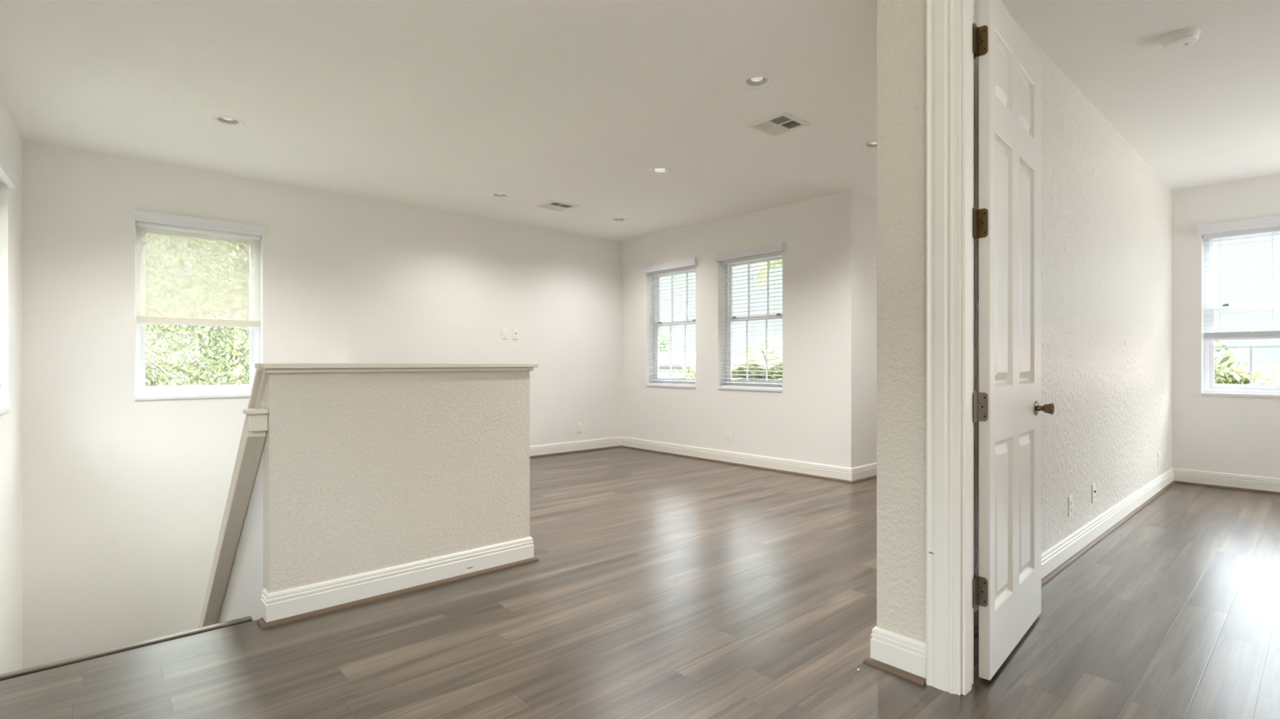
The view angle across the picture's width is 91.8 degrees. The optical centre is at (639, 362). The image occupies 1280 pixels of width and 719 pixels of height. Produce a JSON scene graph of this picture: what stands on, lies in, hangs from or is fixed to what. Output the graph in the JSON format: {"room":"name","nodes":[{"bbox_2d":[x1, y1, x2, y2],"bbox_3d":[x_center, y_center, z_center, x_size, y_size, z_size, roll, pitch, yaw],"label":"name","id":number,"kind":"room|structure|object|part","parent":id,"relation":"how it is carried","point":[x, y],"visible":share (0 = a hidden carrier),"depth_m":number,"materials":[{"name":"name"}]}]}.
{"room":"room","nodes":[
{"label":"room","id":0,"kind":"room"},
{"bbox_2d":[0,95,22,674],"bbox_3d":[-1.422,1.339,0.598,0.201,5.962,9.900,0,0,-39],"label":"wall","id":1,"kind":"structure","parent":0,"point":[11,140],"depth_m":4.05,"materials":[{"name":"paint"}]},
{"bbox_2d":[0,406,10,414],"bbox_3d":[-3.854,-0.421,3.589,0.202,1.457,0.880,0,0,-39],"label":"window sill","id":2,"kind":"structure","parent":1,"relation":"in","point":[3,409],"depth_m":3.85,"materials":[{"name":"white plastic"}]},
{"bbox_2d":[0,148,17,188],"bbox_3d":[-3.802,-0.512,3.632,0.128,1.395,0.916,0,0,-39],"label":"roller shade","id":3,"kind":"object","parent":1,"relation":"attached to","point":[7,174],"visible":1,"depth_m":3.77,"materials":[{"name":"white plastic"}]},
{"bbox_2d":[0,616,253,681],"bbox_3d":[-2.139,1.132,2.330,1.165,0.036,0.043,0,0,-42],"label":"trim","id":4,"kind":"structure","parent":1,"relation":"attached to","point":[104,652],"depth_m":2.42,"materials":[{"name":"brown wood"}]},
{"bbox_2d":[22,139,621,669],"bbox_3d":[-2.567,1.339,6.342,6.445,5.962,0.200,0,0,-42],"label":"wall","id":5,"kind":"structure","parent":0,"point":[124,498],"depth_m":5.13,"materials":[{"name":"paint"}]},
{"bbox_2d":[135,221,259,400],"bbox_3d":[-3.738,-0.426,5.276,0.878,1.447,0.202,0,0,-42],"label":"window","id":6,"kind":"structure","parent":5,"relation":"in","point":[142,393],"depth_m":5.18,"materials":[{"name":"white plastic"}]},
{"bbox_3d":[-3.714,0.284,5.250,0.878,0.026,0.130,0,0,-42],"label":"sill","id":7,"kind":"part","parent":6,"relation":"part of","materials":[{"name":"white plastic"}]},
{"bbox_3d":[-3.778,-0.438,5.320,0.794,1.341,0.026,0,0,-42],"label":"sash","id":8,"kind":"part","parent":6,"relation":"part of","materials":[{"name":"glass"}]},
{"bbox_2d":[132,208,266,363],"bbox_3d":[-3.693,-0.517,5.226,0.914,1.385,0.128,0,0,-42],"label":"roller shade","id":9,"kind":"object","parent":6,"relation":"attached to","point":[191,271],"visible":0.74,"depth_m":5.24,"materials":[{"name":"white translucent fabric"}]},
{"bbox_3d":[-3.393,-0.502,5.537,0.002,1.235,0.018,0,0,-42],"label":"bead chain","id":10,"kind":"part","parent":9,"relation":"part of","materials":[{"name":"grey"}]},
{"bbox_2d":[502,328,506,338],"bbox_3d":[-1.554,-0.337,7.109,0.070,0.115,0.008,0,0,-42],"label":"light switch","id":11,"kind":"object","parent":5,"relation":"attached to","point":[504,331],"visible":1,"depth_m":7.10,"materials":[{"name":"white plastic"}]},
{"bbox_2d":[512,329,518,339],"bbox_3d":[-1.443,-0.332,7.206,0.070,0.115,0.014,0,0,-42],"label":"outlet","id":12,"kind":"object","parent":5,"relation":"attached to","point":[515,332],"visible":1,"depth_m":7.20,"materials":[{"name":"white plastic"}]},
{"bbox_2d":[529,436,621,456],"bbox_3d":[-1.521,1.052,7.134,3.430,0.135,0.016,0,0,-42],"label":"baseboard","id":13,"kind":"structure","parent":5,"relation":"attached to","point":[546,449],"depth_m":7.75,"materials":[{"name":"white wood"}]},
{"bbox_2d":[529,445,621,457],"bbox_3d":[-1.515,1.111,7.116,3.414,0.019,0.019,0,0,-42],"label":"trim","id":14,"kind":"structure","parent":5,"relation":"attached to","point":[610,447],"depth_m":7.73,"materials":[{"name":"brown wood"}]},
{"bbox_2d":[577,423,582,432],"bbox_3d":[-0.762,0.820,7.819,0.070,0.115,0.009,0,0,-42],"label":"wall outlet","id":15,"kind":"object","parent":5,"relation":"attached to","point":[579,425],"visible":1,"depth_m":7.82,"materials":[{"name":"white plastic"}]},
{"bbox_2d":[217,370,529,623],"bbox_3d":[-2.207,2.174,4.311,1.291,4.292,3.305,0,0,-42],"label":"wall","id":16,"kind":"structure","parent":0,"point":[364,472],"depth_m":2.98,"materials":[{"name":"paint"}]},
{"bbox_2d":[197,364,263,628],"bbox_3d":[-2.658,1.528,3.926,0.185,3.051,3.275,0,0,-42],"label":"trim","id":17,"kind":"structure","parent":16,"relation":"on","point":[259,371],"depth_m":2.72,"materials":[{"name":"beige wood"}]},
{"bbox_2d":[198,408,268,628],"bbox_3d":[-2.575,1.559,3.690,0.082,2.726,2.867,0,0,-42],"label":"stair handrail","id":18,"kind":"object","parent":16,"relation":"attached to","point":[253,437],"visible":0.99,"depth_m":2.97,"materials":[{"name":"beige wood"}]},
{"bbox_2d":[253,597,262,621],"bbox_3d":[-2.722,2.670,3.908,0.014,3.299,3.217,0,0,-42],"label":"trim","id":19,"kind":"structure","parent":16,"relation":"attached to","point":[258,615],"depth_m":2.74,"materials":[{"name":"white wood"}]},
{"bbox_2d":[254,368,268,408],"bbox_3d":[-2.645,1.544,3.917,0.149,3.078,3.305,0,0,-42],"label":"trim","id":20,"kind":"structure","parent":16,"relation":"attached to","point":[264,375],"depth_m":2.71,"materials":[{"name":"beige wood"}]},
{"bbox_2d":[257,617,266,629],"bbox_3d":[-1.610,1.111,2.640,0.019,0.019,0.090,0,0,-42],"label":"trim","id":21,"kind":"structure","parent":16,"relation":"attached to","point":[261,622],"depth_m":2.64,"materials":[{"name":"brown wood"}]},
{"bbox_2d":[261,587,269,622],"bbox_3d":[-1.613,1.052,2.670,0.016,0.135,0.100,0,0,-42],"label":"baseboard","id":22,"kind":"structure","parent":16,"relation":"attached to","point":[264,592],"depth_m":2.67,"materials":[{"name":"white wood"}]},
{"bbox_2d":[254,363,537,368],"bbox_3d":[-2.192,0.013,4.300,1.350,0.024,3.340,0,0,-42],"label":"trim","id":23,"kind":"structure","parent":16,"relation":"on","point":[264,366],"depth_m":2.95,"materials":[{"name":"beige wood"}]},
{"bbox_2d":[265,367,533,373],"bbox_3d":[-2.200,0.035,4.304,1.320,0.019,3.323,0,0,-42],"label":"trim","id":24,"kind":"structure","parent":16,"relation":"attached to","point":[483,369],"depth_m":2.98,"materials":[{"name":"beige wood"}]},
{"bbox_2d":[266,537,533,622],"bbox_3d":[-1.098,1.052,3.074,1.322,0.135,0.016,0,0,-42],"label":"baseboard","id":25,"kind":"structure","parent":16,"relation":"attached to","point":[290,602],"depth_m":2.98,"materials":[{"name":"white wood"}]},
{"bbox_2d":[262,557,538,629],"bbox_3d":[-1.087,1.111,3.062,1.360,0.019,0.019,0,0,-42],"label":"trim","id":26,"kind":"structure","parent":16,"relation":"attached to","point":[339,607],"depth_m":2.96,"materials":[{"name":"brown wood"}]},
{"bbox_2d":[0,0,1279,241],"bbox_3d":[1.463,-1.772,3.461,9.200,0.300,10.200,0,0,-42],"label":"ceiling","id":27,"kind":"structure","parent":0,"point":[443,105],"depth_m":3.66,"materials":[{"name":"paint"}]},
{"bbox_2d":[210,115,244,126],"bbox_3d":[-2.755,-1.668,4.145,0.189,0.108,0.189,0,0,-42],"label":"recessed light","id":28,"kind":"object","parent":27,"relation":"in","point":[222,119],"visible":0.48,"depth_m":4.16,"materials":[{"name":"white plastic"}]},
{"bbox_2d":[489,191,510,197],"bbox_3d":[-1.351,-1.668,5.980,0.189,0.108,0.189,0,0,-42],"label":"recessed light","id":29,"kind":"object","parent":27,"relation":"in","point":[497,194],"visible":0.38,"depth_m":6.00,"materials":[{"name":"white plastic"}]},
{"bbox_2d":[536,200,578,211],"bbox_3d":[-0.848,-1.634,6.391,0.316,0.044,0.316,0,0,-42],"label":"ceiling vent","id":30,"kind":"object","parent":27,"relation":"in","point":[554,205],"visible":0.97,"depth_m":6.38,"materials":[{"name":"white metal"}]},
{"bbox_2d":[610,217,626,221],"bbox_3d":[-0.240,-1.668,6.993,0.189,0.108,0.189,0,0,-42],"label":"recessed light","id":31,"kind":"object","parent":27,"relation":"in","point":[615,219],"visible":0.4,"depth_m":7.01,"materials":[{"name":"white plastic"}]},
{"bbox_2d":[648,166,671,173],"bbox_3d":[0.168,-1.665,5.206,0.189,0.114,0.189,0,0,-42],"label":"recessed light","id":32,"kind":"object","parent":27,"relation":"in","point":[656,170],"visible":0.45,"depth_m":5.19,"materials":[{"name":"white plastic"}]},
{"bbox_2d":[740,73,773,88],"bbox_3d":[0.672,-1.668,3.567,0.189,0.108,0.189,0,0,-42],"label":"recessed light","id":33,"kind":"object","parent":27,"relation":"in","point":[757,81],"visible":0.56,"depth_m":3.58,"materials":[{"name":"white plastic"}]},
{"bbox_2d":[745,111,811,137],"bbox_3d":[0.940,-1.634,4.214,0.316,0.044,0.316,0,0,-42],"label":"ceiling vent","id":34,"kind":"object","parent":27,"relation":"in","point":[782,122],"visible":0.96,"depth_m":4.21,"materials":[{"name":"white metal"}]},
{"bbox_2d":[861,139,876,149],"bbox_3d":[1.742,-1.668,4.596,0.189,0.108,0.189,0,0,-42],"label":"recessed light","id":35,"kind":"object","parent":27,"relation":"in","point":[872,144],"visible":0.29,"depth_m":4.64,"materials":[{"name":"white plastic"}]},
{"bbox_2d":[1160,28,1200,49],"bbox_3d":[2.682,-1.601,3.076,0.148,0.041,0.148,0,0,-42],"label":"smoke detector","id":36,"kind":"object","parent":27,"relation":"attached to","point":[1179,39],"visible":1,"depth_m":3.05,"materials":[{"name":"white plastic"}]},
{"bbox_2d":[0,447,1279,718],"bbox_3d":[1.552,1.270,3.362,9.200,0.300,9.935,0,0,-42],"label":"floor","id":37,"kind":"structure","parent":0,"point":[660,586],"depth_m":2.59,"materials":[{"name":"laminate"}]},
{"bbox_2d":[621,190,862,468],"bbox_3d":[0.938,-0.111,7.110,0.200,3.062,3.335,0,0,-42],"label":"wall","id":38,"kind":"structure","parent":0,"point":[816,418],"depth_m":6.43,"materials":[{"name":"paint"}]},
{"bbox_2d":[645,269,695,388],"bbox_3d":[0.433,-0.431,7.657,0.202,1.457,0.860,0,0,-42],"label":"window","id":39,"kind":"structure","parent":38,"relation":"in","point":[655,348],"depth_m":7.81,"materials":[{"name":"white plastic"}]},
{"bbox_2d":[642,257,697,386],"bbox_3d":[0.382,-0.480,7.611,0.130,1.504,0.904,0,0,-42],"label":"blind","id":40,"kind":"object","parent":39,"relation":"attached to","point":[686,264],"visible":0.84,"depth_m":7.60,"materials":[{"name":"white plastic"}]},
{"bbox_3d":[0.410,-1.135,7.636,0.055,0.041,0.844,0,0,-42],"label":"head rail","id":41,"kind":"part","parent":40,"relation":"part of","materials":[{"name":"white plastic"}]},
{"bbox_3d":[0.410,0.264,7.636,0.048,0.017,0.844,0,0,-42],"label":"rail","id":42,"kind":"part","parent":40,"relation":"part of","materials":[{"name":"white plastic"}]},
{"bbox_3d":[0.410,-0.427,7.636,0.054,1.385,0.002,0,0,-42],"label":"ladder cord","id":43,"kind":"part","parent":40,"relation":"part of","materials":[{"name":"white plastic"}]},
{"bbox_3d":[0.618,-0.427,7.404,0.054,1.385,0.002,0,0,-42],"label":"ladder cord","id":44,"kind":"part","parent":40,"relation":"part of","materials":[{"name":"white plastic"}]},
{"bbox_3d":[0.406,0.284,7.633,0.130,0.026,0.860,0,0,-42],"label":"sill","id":45,"kind":"part","parent":39,"relation":"part of","materials":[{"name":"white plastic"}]},
{"bbox_3d":[0.472,-0.140,7.692,0.026,0.746,0.776,0,0,-42],"label":"sash","id":46,"kind":"part","parent":39,"relation":"part of","materials":[{"name":"glass"}]},
{"bbox_3d":[0.494,-0.795,7.712,0.026,0.645,0.776,0,0,-42],"label":"sash","id":47,"kind":"part","parent":39,"relation":"part of","materials":[{"name":"white plastic"}]},
{"bbox_2d":[725,431,731,442],"bbox_3d":[0.985,0.825,6.901,0.009,0.115,0.070,0,0,-42],"label":"wall outlet","id":48,"kind":"object","parent":38,"relation":"attached to","point":[728,434],"visible":1,"depth_m":6.90,"materials":[{"name":"white plastic"}]},
{"bbox_2d":[621,436,852,480],"bbox_3d":[0.863,1.052,7.032,0.016,0.135,3.350,0,0,-42],"label":"baseboard","id":49,"kind":"structure","parent":38,"relation":"attached to","point":[806,468],"depth_m":6.70,"materials":[{"name":"white wood"}]},
{"bbox_2d":[621,445,853,484],"bbox_3d":[0.862,1.111,7.008,0.019,0.019,3.354,0,0,-42],"label":"trim","id":50,"kind":"structure","parent":38,"relation":"attached to","point":[624,446],"depth_m":6.68,"materials":[{"name":"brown wood"}]},
{"bbox_2d":[717,256,782,391],"bbox_3d":[1.241,-0.431,6.756,0.202,1.457,0.869,0,0,-42],"label":"window","id":51,"kind":"structure","parent":38,"relation":"in","point":[727,343],"depth_m":6.90,"materials":[{"name":"white plastic"}]},
{"bbox_2d":[714,242,784,389],"bbox_3d":[1.190,-0.480,6.710,0.130,1.504,0.913,0,0,-42],"label":"blind","id":52,"kind":"object","parent":51,"relation":"attached to","point":[775,250],"visible":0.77,"depth_m":6.71,"materials":[{"name":"white plastic"}]},
{"bbox_3d":[1.007,-0.427,6.971,0.054,1.385,0.002,0,0,-42],"label":"ladder cord","id":53,"kind":"part","parent":52,"relation":"part of","materials":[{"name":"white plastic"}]},
{"bbox_3d":[1.218,-0.427,6.735,0.054,1.385,0.002,0,0,-42],"label":"ladder cord","id":54,"kind":"part","parent":52,"relation":"part of","materials":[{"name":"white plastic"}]},
{"bbox_3d":[1.218,-1.135,6.735,0.055,0.041,0.853,0,0,-42],"label":"head rail","id":55,"kind":"part","parent":52,"relation":"part of","materials":[{"name":"white plastic"}]},
{"bbox_3d":[1.218,0.264,6.735,0.048,0.017,0.853,0,0,-42],"label":"rail","id":56,"kind":"part","parent":52,"relation":"part of","materials":[{"name":"white plastic"}]},
{"bbox_3d":[1.214,0.284,6.732,0.130,0.026,0.869,0,0,-42],"label":"sill","id":57,"kind":"part","parent":51,"relation":"part of","materials":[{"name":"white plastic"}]},
{"bbox_3d":[1.280,-0.140,6.790,0.026,0.746,0.785,0,0,-42],"label":"sash","id":58,"kind":"part","parent":51,"relation":"part of","materials":[{"name":"glass"}]},
{"bbox_3d":[1.302,-0.795,6.811,0.026,0.645,0.785,0,0,-42],"label":"sash","id":59,"kind":"part","parent":51,"relation":"part of","materials":[{"name":"white plastic"}]},
{"bbox_2d":[862,193,876,466],"bbox_3d":[2.899,-0.111,6.762,2.255,3.062,0.200,0,0,-42],"label":"wall","id":60,"kind":"structure","parent":0,"point":[868,203],"depth_m":6.03,"materials":[{"name":"paint"}]},
{"bbox_2d":[851,462,876,480],"bbox_3d":[2.760,1.052,6.493,2.120,0.135,0.016,0,0,-42],"label":"baseboard","id":61,"kind":"structure","parent":60,"relation":"attached to","point":[868,470],"depth_m":5.93,"materials":[{"name":"white wood"}]},
{"bbox_2d":[852,475,876,483],"bbox_3d":[2.759,1.111,6.469,2.124,0.019,0.019,0,0,-42],"label":"trim","id":62,"kind":"structure","parent":60,"relation":"attached to","point":[874,476],"depth_m":5.91,"materials":[{"name":"brown wood"}]},
{"bbox_2d":[876,0,925,643],"bbox_3d":[2.366,-0.251,0.733,0.102,2.742,4.333,0,0,-42],"label":"wall","id":63,"kind":"structure","parent":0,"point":[900,24],"depth_m":2.25,"materials":[{"name":"paint"}]},
{"bbox_2d":[862,657,925,685],"bbox_3d":[0.915,1.111,2.238,0.019,0.019,0.224,0,0,-42],"label":"trim","id":64,"kind":"structure","parent":63,"relation":"attached to","point":[886,668],"depth_m":2.23,"materials":[{"name":"brown wood"}]},
{"bbox_2d":[870,626,925,678],"bbox_3d":[0.934,1.052,2.243,0.016,0.135,0.204,0,0,-42],"label":"baseboard","id":65,"kind":"structure","parent":63,"relation":"attached to","point":[906,654],"depth_m":2.23,"materials":[{"name":"white wood"}]},
{"bbox_2d":[973,0,1171,576],"bbox_3d":[2.974,-0.251,4.099,5.298,2.742,0.133,0,0,-42],"label":"wall","id":66,"kind":"structure","parent":0,"point":[1106,214],"depth_m":3.89,"materials":[{"name":"paint"}]},
{"bbox_2d":[925,0,973,695],"bbox_3d":[1.359,-0.160,1.848,0.132,2.560,0.947,0,0,-42],"label":"door frame","id":67,"kind":"structure","parent":66,"relation":"attached to","point":[940,14],"depth_m":2.12,"materials":[{"name":"white wood"}]},
{"bbox_2d":[961,0,971,695],"bbox_3d":[1.380,-0.106,1.806,0.057,2.452,0.819,0,0,-42],"label":"trim","id":68,"kind":"structure","parent":66,"relation":"attached to","point":[966,4],"depth_m":2.09,"materials":[{"name":"white wood"}]},
{"bbox_2d":[973,0,1054,680],"bbox_3d":[1.470,-0.109,2.448,0.161,2.430,0.861,0,0,44],"label":"door","id":69,"kind":"structure","parent":66,"relation":"in","point":[1008,408],"depth_m":2.34,"materials":[{"name":"white paint"}]},
{"bbox_3d":[1.173,0.802,2.165,0.002,0.102,0.040,0,0,44],"label":"jamb plate","id":70,"kind":"part","parent":69,"relation":"part of","materials":[{"name":"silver metal"}]},
{"bbox_3d":[1.173,0.154,2.165,0.002,0.102,0.040,0,0,44],"label":"jamb plate","id":71,"kind":"part","parent":69,"relation":"part of","materials":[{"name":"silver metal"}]},
{"bbox_3d":[1.173,-0.490,2.165,0.002,0.102,0.040,0,0,44],"label":"jamb plate","id":72,"kind":"part","parent":69,"relation":"part of","materials":[{"name":"brown metal"}]},
{"bbox_3d":[1.173,-1.130,2.165,0.002,0.102,0.040,0,0,44],"label":"jamb plate","id":73,"kind":"part","parent":69,"relation":"part of","materials":[{"name":"brown metal"}]},
{"bbox_3d":[1.731,0.195,2.652,0.063,0.064,0.064,0,0,44],"label":"knob","id":74,"kind":"part","parent":69,"relation":"part of","materials":[{"name":"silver metal"}]},
{"bbox_2d":[1068,495,1072,516],"bbox_3d":[2.468,0.820,3.550,0.070,0.115,0.009,0,0,-42],"label":"wall outlet","id":75,"kind":"object","parent":66,"relation":"attached to","point":[1070,498],"visible":1,"depth_m":3.54,"materials":[{"name":"white plastic"}]},
{"bbox_2d":[1070,499,1072,512],"bbox_3d":[2.470,0.820,3.548,0.033,0.072,0.003,0,0,-42],"label":"receptacle","id":76,"kind":"object","parent":75,"relation":"attached to","point":[1071,500],"depth_m":3.54,"materials":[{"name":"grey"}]},
{"bbox_2d":[973,467,1173,629],"bbox_3d":[3.046,1.052,4.063,5.240,0.135,0.016,0,0,-42],"label":"baseboard","id":77,"kind":"structure","parent":66,"relation":"attached to","point":[1056,555],"depth_m":3.89,"materials":[{"name":"white wood"}]},
{"bbox_2d":[973,480,1175,639],"bbox_3d":[3.051,1.111,4.045,5.224,0.019,0.019,0,0,-42],"label":"trim","id":78,"kind":"structure","parent":66,"relation":"attached to","point":[1050,576],"depth_m":3.82,"materials":[{"name":"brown wood"}]},
{"bbox_2d":[1091,484,1096,503],"bbox_3d":[2.854,0.820,3.893,0.070,0.115,0.014,0,0,-42],"label":"cable plate","id":79,"kind":"object","parent":66,"relation":"attached to","point":[1093,486],"visible":1,"depth_m":3.88,"materials":[{"name":"white plastic"}]},
{"bbox_2d":[1158,452,1159,466],"bbox_3d":[4.506,0.833,5.377,0.070,0.115,0.009,0,0,-42],"label":"wall outlet","id":80,"kind":"object","parent":66,"relation":"attached to","point":[1158,452],"visible":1,"depth_m":5.36,"materials":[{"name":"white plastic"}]},
{"bbox_2d":[1171,173,1279,478],"bbox_3d":[6.467,-0.111,4.321,0.200,3.062,4.400,0,0,-42],"label":"wall","id":81,"kind":"structure","parent":0,"point":[1234,435],"depth_m":5.65,"materials":[{"name":"paint"}]},
{"bbox_2d":[1172,467,1279,492],"bbox_3d":[6.387,1.052,4.249,0.016,0.135,4.200,0,0,-42],"label":"baseboard","id":82,"kind":"structure","parent":81,"relation":"attached to","point":[1247,482],"depth_m":5.52,"materials":[{"name":"white wood"}]},
{"bbox_2d":[1174,480,1279,494],"bbox_3d":[6.380,1.111,4.232,0.019,0.019,4.184,0,0,-42],"label":"trim","id":83,"kind":"structure","parent":81,"relation":"attached to","point":[1176,482],"depth_m":5.51,"materials":[{"name":"brown wood"}]},
{"bbox_2d":[1201,231,1279,397],"bbox_3d":[5.498,-0.442,5.386,0.202,1.477,0.900,0,0,-42],"label":"window","id":84,"kind":"structure","parent":81,"relation":"in","point":[1210,388],"depth_m":5.65,"materials":[{"name":"white plastic"}]},
{"bbox_2d":[1197,215,1279,340],"bbox_3d":[5.447,-0.730,5.340,0.130,1.044,0.944,0,0,-42],"label":"blind","id":85,"kind":"object","parent":84,"relation":"attached to","point":[1272,224],"visible":1,"depth_m":5.48,"materials":[{"name":"white plastic"}]},
{"bbox_3d":[5.474,-1.155,5.365,0.055,0.041,0.884,0,0,-42],"label":"head rail","id":86,"kind":"part","parent":85,"relation":"part of","materials":[{"name":"white plastic"}]},
{"bbox_3d":[5.475,-0.216,5.365,0.048,0.017,0.884,0,0,-42],"label":"rail","id":87,"kind":"part","parent":85,"relation":"part of","materials":[{"name":"white plastic"}]},
{"bbox_3d":[5.475,-0.677,5.365,0.054,0.925,0.002,0,0,-42],"label":"ladder cord","id":88,"kind":"part","parent":85,"relation":"part of","materials":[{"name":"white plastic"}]},
{"bbox_3d":[5.471,0.284,5.362,0.130,0.026,0.900,0,0,-42],"label":"sill","id":89,"kind":"part","parent":84,"relation":"part of","materials":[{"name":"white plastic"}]},
{"bbox_3d":[5.559,-0.811,5.441,0.026,0.655,0.816,0,0,-42],"label":"sash","id":90,"kind":"part","parent":84,"relation":"part of","materials":[{"name":"white plastic"}]},
{"bbox_3d":[5.537,-0.145,5.421,0.026,0.756,0.816,0,0,-42],"label":"sash","id":91,"kind":"part","parent":84,"relation":"part of","materials":[{"name":"glass"}]},
{"label":"outside","id":92,"kind":"structure","parent":0,"visible":0},
{"bbox_3d":[1.155,4.220,21.182,90.000,0.200,90.000,0,0,-42],"label":"ground","id":93,"kind":"structure","parent":92,"visible":0},
{"bbox_2d":[145,324,249,386],"bbox_3d":[-6.976,0.070,10.628,5.587,10.419,10.724,0,0,45],"label":"broadleaf tree","id":94,"kind":"object","parent":93,"relation":"on","point":[234,377],"visible":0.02,"depth_m":9.55,"materials":[{"name":"green plant"}]},
{"bbox_2d":[658,328,681,352],"bbox_3d":[-1.663,0.368,37.898,9.739,7.527,9.387,0,0,2],"label":"tree","id":95,"kind":"object","parent":93,"relation":"on","point":[664,340],"visible":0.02,"depth_m":36.02,"materials":[{"name":"green plant"}]},
{"bbox_2d":[664,357,695,378],"bbox_3d":[1.845,1.988,17.450,3.278,4.287,3.606,0,0,-38],"label":"tree","id":96,"kind":"object","parent":93,"relation":"on","point":[688,368],"visible":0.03,"depth_m":17.17,"materials":[{"name":"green plant"}]},
{"bbox_2d":[658,352,765,378],"bbox_3d":[1.539,1.845,25.622,6.400,4.550,7.800,0,0,-42],"label":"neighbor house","id":97,"kind":"structure","parent":93,"relation":"on","point":[677,355],"depth_m":22.38,"materials":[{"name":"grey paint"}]},
{"bbox_2d":[692,333,782,381],"bbox_3d":[2.471,1.691,11.331,3.257,4.899,3.808,0,0,-42],"label":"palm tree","id":98,"kind":"object","parent":93,"relation":"on","point":[778,371],"visible":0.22,"depth_m":10.79,"materials":[{"name":"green plant"}]},
{"bbox_2d":[748,336,782,361],"bbox_3d":[11.935,0.613,37.988,10.002,7.038,9.796,0,0,27],"label":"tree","id":99,"kind":"object","parent":93,"relation":"on","point":[770,340],"visible":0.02,"depth_m":37.72,"materials":[{"name":"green plant"}]},
{"bbox_2d":[751,259,782,292],"bbox_3d":[4.343,0.396,14.029,3.709,7.470,3.474,0,0,-42],"label":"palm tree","id":100,"kind":"object","parent":93,"relation":"on","point":[781,260],"visible":0.02,"depth_m":14.90,"materials":[{"name":"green plant"}]},
{"bbox_2d":[1214,340,1279,385],"bbox_3d":[8.790,1.658,9.829,2.255,4.947,2.288,0,0,24],"label":"tree","id":101,"kind":"object","parent":93,"relation":"on","point":[1233,376],"visible":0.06,"depth_m":9.27,"materials":[{"name":"green plant"}]},
{"bbox_2d":[1252,371,1279,385],"bbox_3d":[16.725,1.895,12.054,7.900,4.450,8.520,0,0,-42],"label":"house","id":102,"kind":"structure","parent":93,"relation":"on","point":[1275,383],"depth_m":12.18,"materials":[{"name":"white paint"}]}
]}

